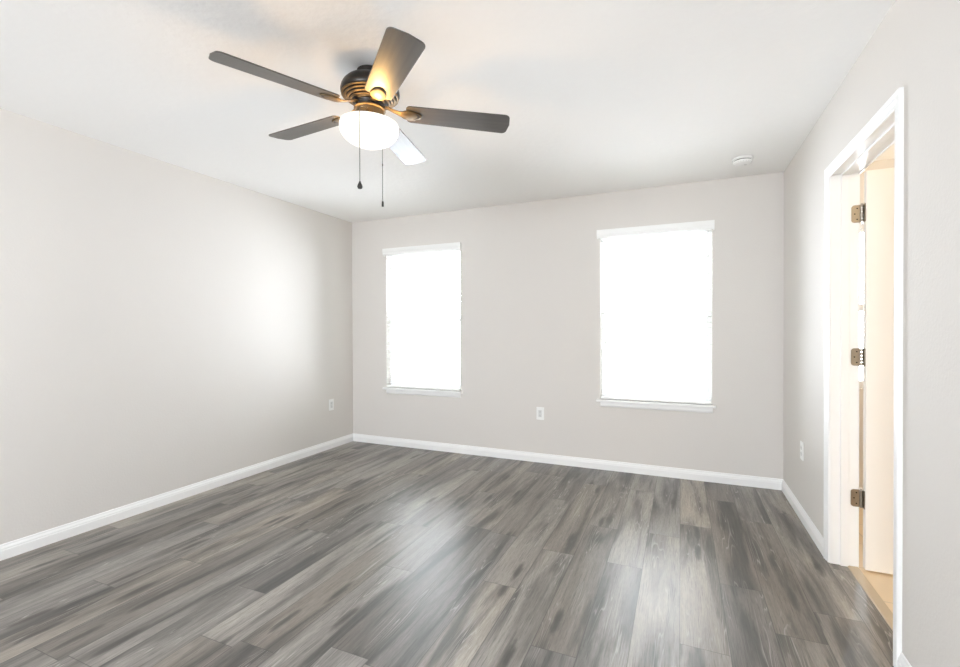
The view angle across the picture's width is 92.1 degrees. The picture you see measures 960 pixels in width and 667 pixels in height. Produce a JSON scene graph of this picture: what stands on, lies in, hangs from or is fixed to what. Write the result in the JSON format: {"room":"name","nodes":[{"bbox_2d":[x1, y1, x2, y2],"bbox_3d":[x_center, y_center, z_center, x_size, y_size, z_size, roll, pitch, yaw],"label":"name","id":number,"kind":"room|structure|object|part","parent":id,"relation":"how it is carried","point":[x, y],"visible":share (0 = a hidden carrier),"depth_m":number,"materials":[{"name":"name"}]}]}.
{"room":"empty bedroom","nodes":[
{"label":"empty bedroom","id":0,"kind":"room"},
{"bbox_2d":[0,108,352,544],"bbox_3d":[-2.985,0.009,1.776,0.150,2.440,7.779,0,0,23],"label":"wall","id":1,"kind":"structure","parent":0,"point":[165,327],"depth_m":3.17,"materials":[{"name":"white paint"}]},
{"bbox_2d":[0,433,352,560],"bbox_3d":[-2.907,1.188,1.751,0.014,0.083,7.479,0,0,23],"label":"baseboard","id":2,"kind":"structure","parent":1,"relation":"attached to","point":[10,549],"depth_m":3.17,"materials":[{"name":"white paint"}]},
{"bbox_2d":[329,399,333,410],"bbox_3d":[-1.561,0.749,4.857,0.008,0.117,0.072,0,0,23],"label":"electrical outlet","id":3,"kind":"object","parent":1,"relation":"attached to","point":[331,401],"visible":1,"depth_m":4.85,"materials":[{"name":"white plastic"}]},
{"bbox_2d":[0,441,893,666],"bbox_3d":[-1.002,1.234,0.924,4.167,0.010,7.479,0,0,23],"label":"floor","id":4,"kind":"structure","parent":0,"point":[354,553],"depth_m":2.28,"materials":[{"name":"grey wood"}]},
{"bbox_2d":[0,0,894,222],"bbox_3d":[-0.136,-1.270,0.528,6.370,0.120,7.779,0,0,23],"label":"ceiling","id":5,"kind":"structure","parent":0,"point":[597,96],"depth_m":2.27,"materials":[{"name":"white paint"}]},
{"bbox_2d":[209,27,509,206],"bbox_3d":[-0.535,-0.923,2.179,1.242,0.594,1.261,0,0,23],"label":"ceiling fan","id":6,"kind":"object","parent":5,"relation":"hanging from","point":[372,90],"visible":1,"depth_m":2.06,"materials":[{"name":"wood"}]},
{"bbox_3d":[-0.817,-1.033,1.871,0.489,0.034,0.138,-1,1,-42],"label":"blade","id":7,"kind":"part","parent":6,"relation":"part of","materials":[{"name":"brown wood"}]},
{"bbox_3d":[-0.873,-1.044,2.353,0.489,0.032,0.138,0,0,30],"label":"blade","id":8,"kind":"part","parent":6,"relation":"part of","materials":[{"name":"brown wood"}]},
{"bbox_3d":[-0.518,-0.838,2.043,0.004,0.365,0.091,0,0,3],"label":"chain","id":9,"kind":"part","parent":6,"relation":"part of","materials":[{"name":"grey"}]},
{"bbox_3d":[-0.515,-0.925,2.152,0.271,0.110,0.271,0,0,23],"label":"lamp shade","id":10,"kind":"part","parent":6,"relation":"part of","materials":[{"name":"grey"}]},
{"bbox_2d":[341,81,398,107],"bbox_3d":[-0.510,-1.087,2.150,0.262,0.049,0.262,0,0,23],"label":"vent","id":11,"kind":"object","parent":6,"relation":"attached to","point":[355,91],"depth_m":2.08,"materials":[{"name":"brown metal"}]},
{"bbox_3d":[-0.492,-0.838,2.259,0.004,0.369,0.088,0,0,10],"label":"chain","id":12,"kind":"part","parent":6,"relation":"part of","materials":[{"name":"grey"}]},
{"bbox_3d":[-0.342,-1.017,1.774,0.138,0.051,0.489,0,0,-25],"label":"blade","id":13,"kind":"part","parent":6,"relation":"part of","materials":[{"name":"brown wood"}]},
{"bbox_3d":[-0.430,-1.031,2.556,0.139,0.034,0.489,0,0,12],"label":"blade","id":14,"kind":"part","parent":6,"relation":"part of","materials":[{"name":"white wood"}]},
{"bbox_3d":[-0.102,-1.016,2.196,0.489,0.051,0.139,0,0,-7],"label":"blade","id":15,"kind":"part","parent":6,"relation":"part of","materials":[{"name":"brown wood"}]},
{"bbox_2d":[732,155,752,165],"bbox_3d":[1.854,-1.212,3.265,0.132,0.044,0.132,0,0,23],"label":"smoke detector","id":16,"kind":"object","parent":5,"relation":"attached to","point":[743,160],"visible":1,"depth_m":3.23,"materials":[{"name":"white plastic"}]},
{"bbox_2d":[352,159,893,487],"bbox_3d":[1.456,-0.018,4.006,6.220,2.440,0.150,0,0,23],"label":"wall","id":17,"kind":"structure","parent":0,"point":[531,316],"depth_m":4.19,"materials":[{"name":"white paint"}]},
{"bbox_2d":[382,252,462,397],"bbox_3d":[-0.585,-0.120,4.864,0.942,1.527,0.189,0,0,23],"label":"window","id":18,"kind":"structure","parent":17,"relation":"in","point":[397,390],"depth_m":4.93,"materials":[{"name":"white plastic"}]},
{"bbox_3d":[-0.559,-0.152,4.918,0.885,1.463,0.070,0,0,23],"label":"frame","id":19,"kind":"part","parent":18,"relation":"part of","materials":[{"name":"white plastic"}]},
{"bbox_2d":[382,242,461,390],"bbox_3d":[-0.603,-0.168,4.831,0.927,1.483,0.099,0,0,23],"label":"window blind","id":20,"kind":"object","parent":18,"relation":"attached to","point":[456,247],"visible":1,"depth_m":4.80,"materials":[{"name":"white plastic"}]},
{"bbox_3d":[-0.591,-0.856,4.846,0.873,0.050,0.052,0,0,23],"label":"head rail","id":21,"kind":"part","parent":20,"relation":"part of","materials":[{"name":"white plastic"}]},
{"bbox_3d":[-0.597,0.565,4.831,0.873,0.018,0.052,0,0,23],"label":"rail","id":22,"kind":"part","parent":20,"relation":"part of","materials":[{"name":"white plastic"}]},
{"bbox_3d":[-0.596,0.591,4.837,0.942,0.023,0.119,0,0,23],"label":"sill","id":23,"kind":"part","parent":18,"relation":"part of","materials":[{"name":"white paint"}]},
{"bbox_3d":[-0.555,-0.491,4.929,0.841,0.742,0.026,0,0,23],"label":"sash","id":24,"kind":"part","parent":18,"relation":"part of","materials":[{"name":"white plastic"}]},
{"bbox_3d":[-0.565,0.199,4.907,0.841,0.718,0.028,0,0,23],"label":"sash","id":25,"kind":"part","parent":18,"relation":"part of","materials":[{"name":"white plastic"}]},
{"bbox_2d":[536,407,543,419],"bbox_3d":[0.561,0.746,4.314,0.072,0.117,0.008,0,0,23],"label":"electrical outlet","id":26,"kind":"object","parent":17,"relation":"attached to","point":[539,410],"visible":1,"depth_m":4.31,"materials":[{"name":"white plastic"}]},
{"bbox_2d":[353,433,782,489],"bbox_3d":[0.451,1.161,4.362,4.093,0.083,0.014,0,0,23],"label":"baseboard","id":27,"kind":"structure","parent":17,"relation":"attached to","point":[689,474],"depth_m":4.13,"materials":[{"name":"white paint"}]},
{"bbox_2d":[596,230,715,412],"bbox_3d":[1.490,-0.119,3.963,0.943,1.527,0.189,0,0,23],"label":"window","id":28,"kind":"structure","parent":17,"relation":"in","point":[687,407],"depth_m":3.93,"materials":[{"name":"white plastic"}]},
{"bbox_2d":[597,220,714,404],"bbox_3d":[1.471,-0.167,3.930,0.927,1.483,0.099,0,0,23],"label":"window blind","id":29,"kind":"object","parent":28,"relation":"attached to","point":[697,226],"visible":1,"depth_m":3.91,"materials":[{"name":"white plastic"}]},
{"bbox_3d":[1.483,-0.856,3.945,0.873,0.050,0.052,0,0,23],"label":"head rail","id":30,"kind":"part","parent":29,"relation":"part of","materials":[{"name":"white plastic"}]},
{"bbox_3d":[1.477,0.565,3.930,0.873,0.018,0.052,0,0,23],"label":"rail","id":31,"kind":"part","parent":29,"relation":"part of","materials":[{"name":"white plastic"}]},
{"bbox_3d":[1.478,0.591,3.936,0.943,0.023,0.119,0,0,23],"label":"sill","id":32,"kind":"part","parent":28,"relation":"part of","materials":[{"name":"white paint"}]},
{"bbox_3d":[1.510,0.199,4.006,0.842,0.718,0.028,0,0,23],"label":"sash","id":33,"kind":"part","parent":28,"relation":"part of","materials":[{"name":"white plastic"}]},
{"bbox_3d":[1.520,-0.491,4.028,0.842,0.742,0.026,0,0,23],"label":"sash","id":34,"kind":"part","parent":28,"relation":"part of","materials":[{"name":"white plastic"}]},
{"bbox_2d":[783,0,959,666],"bbox_3d":[0.891,0.010,0.092,0.116,2.440,7.479,0,0,23],"label":"wall","id":35,"kind":"structure","parent":0,"point":[915,47],"depth_m":1.55,"materials":[{"name":"white paint"}]},
{"bbox_2d":[800,441,803,460],"bbox_3d":[2.085,0.760,2.998,0.008,0.117,0.072,0,0,23],"label":"electrical outlet","id":36,"kind":"object","parent":35,"relation":"attached to","point":[801,442],"visible":1,"depth_m":2.98,"materials":[{"name":"white plastic"}]},
{"bbox_2d":[782,479,911,666],"bbox_3d":[0.835,1.188,0.126,0.014,0.083,7.479,0,0,23],"label":"baseboard","id":37,"kind":"structure","parent":35,"relation":"attached to","point":[816,536],"depth_m":2.82,"materials":[{"name":"white paint"}]},
{"bbox_2d":[823,87,903,666],"bbox_3d":[1.737,0.170,2.041,0.147,2.090,0.925,0,0,23],"label":"trim","id":38,"kind":"structure","parent":35,"relation":"attached to","point":[885,129],"depth_m":2.39,"materials":[{"name":"white paint"}]},
{"bbox_3d":[1.738,0.194,2.040,0.035,2.040,0.802,0,0,23],"label":"door stop moulding","id":39,"kind":"part","parent":38,"relation":"part of","materials":[{"name":"white paint"}]},
{"bbox_3d":[1.797,0.170,2.015,0.016,2.090,0.925,0,0,23],"label":"casing","id":40,"kind":"part","parent":38,"relation":"part of","materials":[{"name":"white paint"}]},
{"bbox_2d":[848,566,892,630],"bbox_3d":[1.775,1.217,2.032,0.048,0.017,0.792,0,0,23],"label":"trim","id":41,"kind":"structure","parent":35,"relation":"attached to","point":[865,584],"depth_m":2.13,"materials":[{"name":"beige wood"}]},
{"bbox_2d":[851,168,893,573],"bbox_3d":[2.305,0.190,2.209,0.851,2.024,0.160,0,0,23],"label":"door","id":42,"kind":"structure","parent":35,"relation":"in","point":[877,211],"depth_m":2.32,"materials":[{"name":"white paint"}]},
{"bbox_2d":[858,507,892,612],"bbox_3d":[2.562,1.222,1.393,1.910,0.012,3.779,0,0,23],"label":"floor","id":43,"kind":"structure","parent":0,"point":[882,583],"depth_m":2.29,"materials":[{"name":"beige tile"}]}
]}

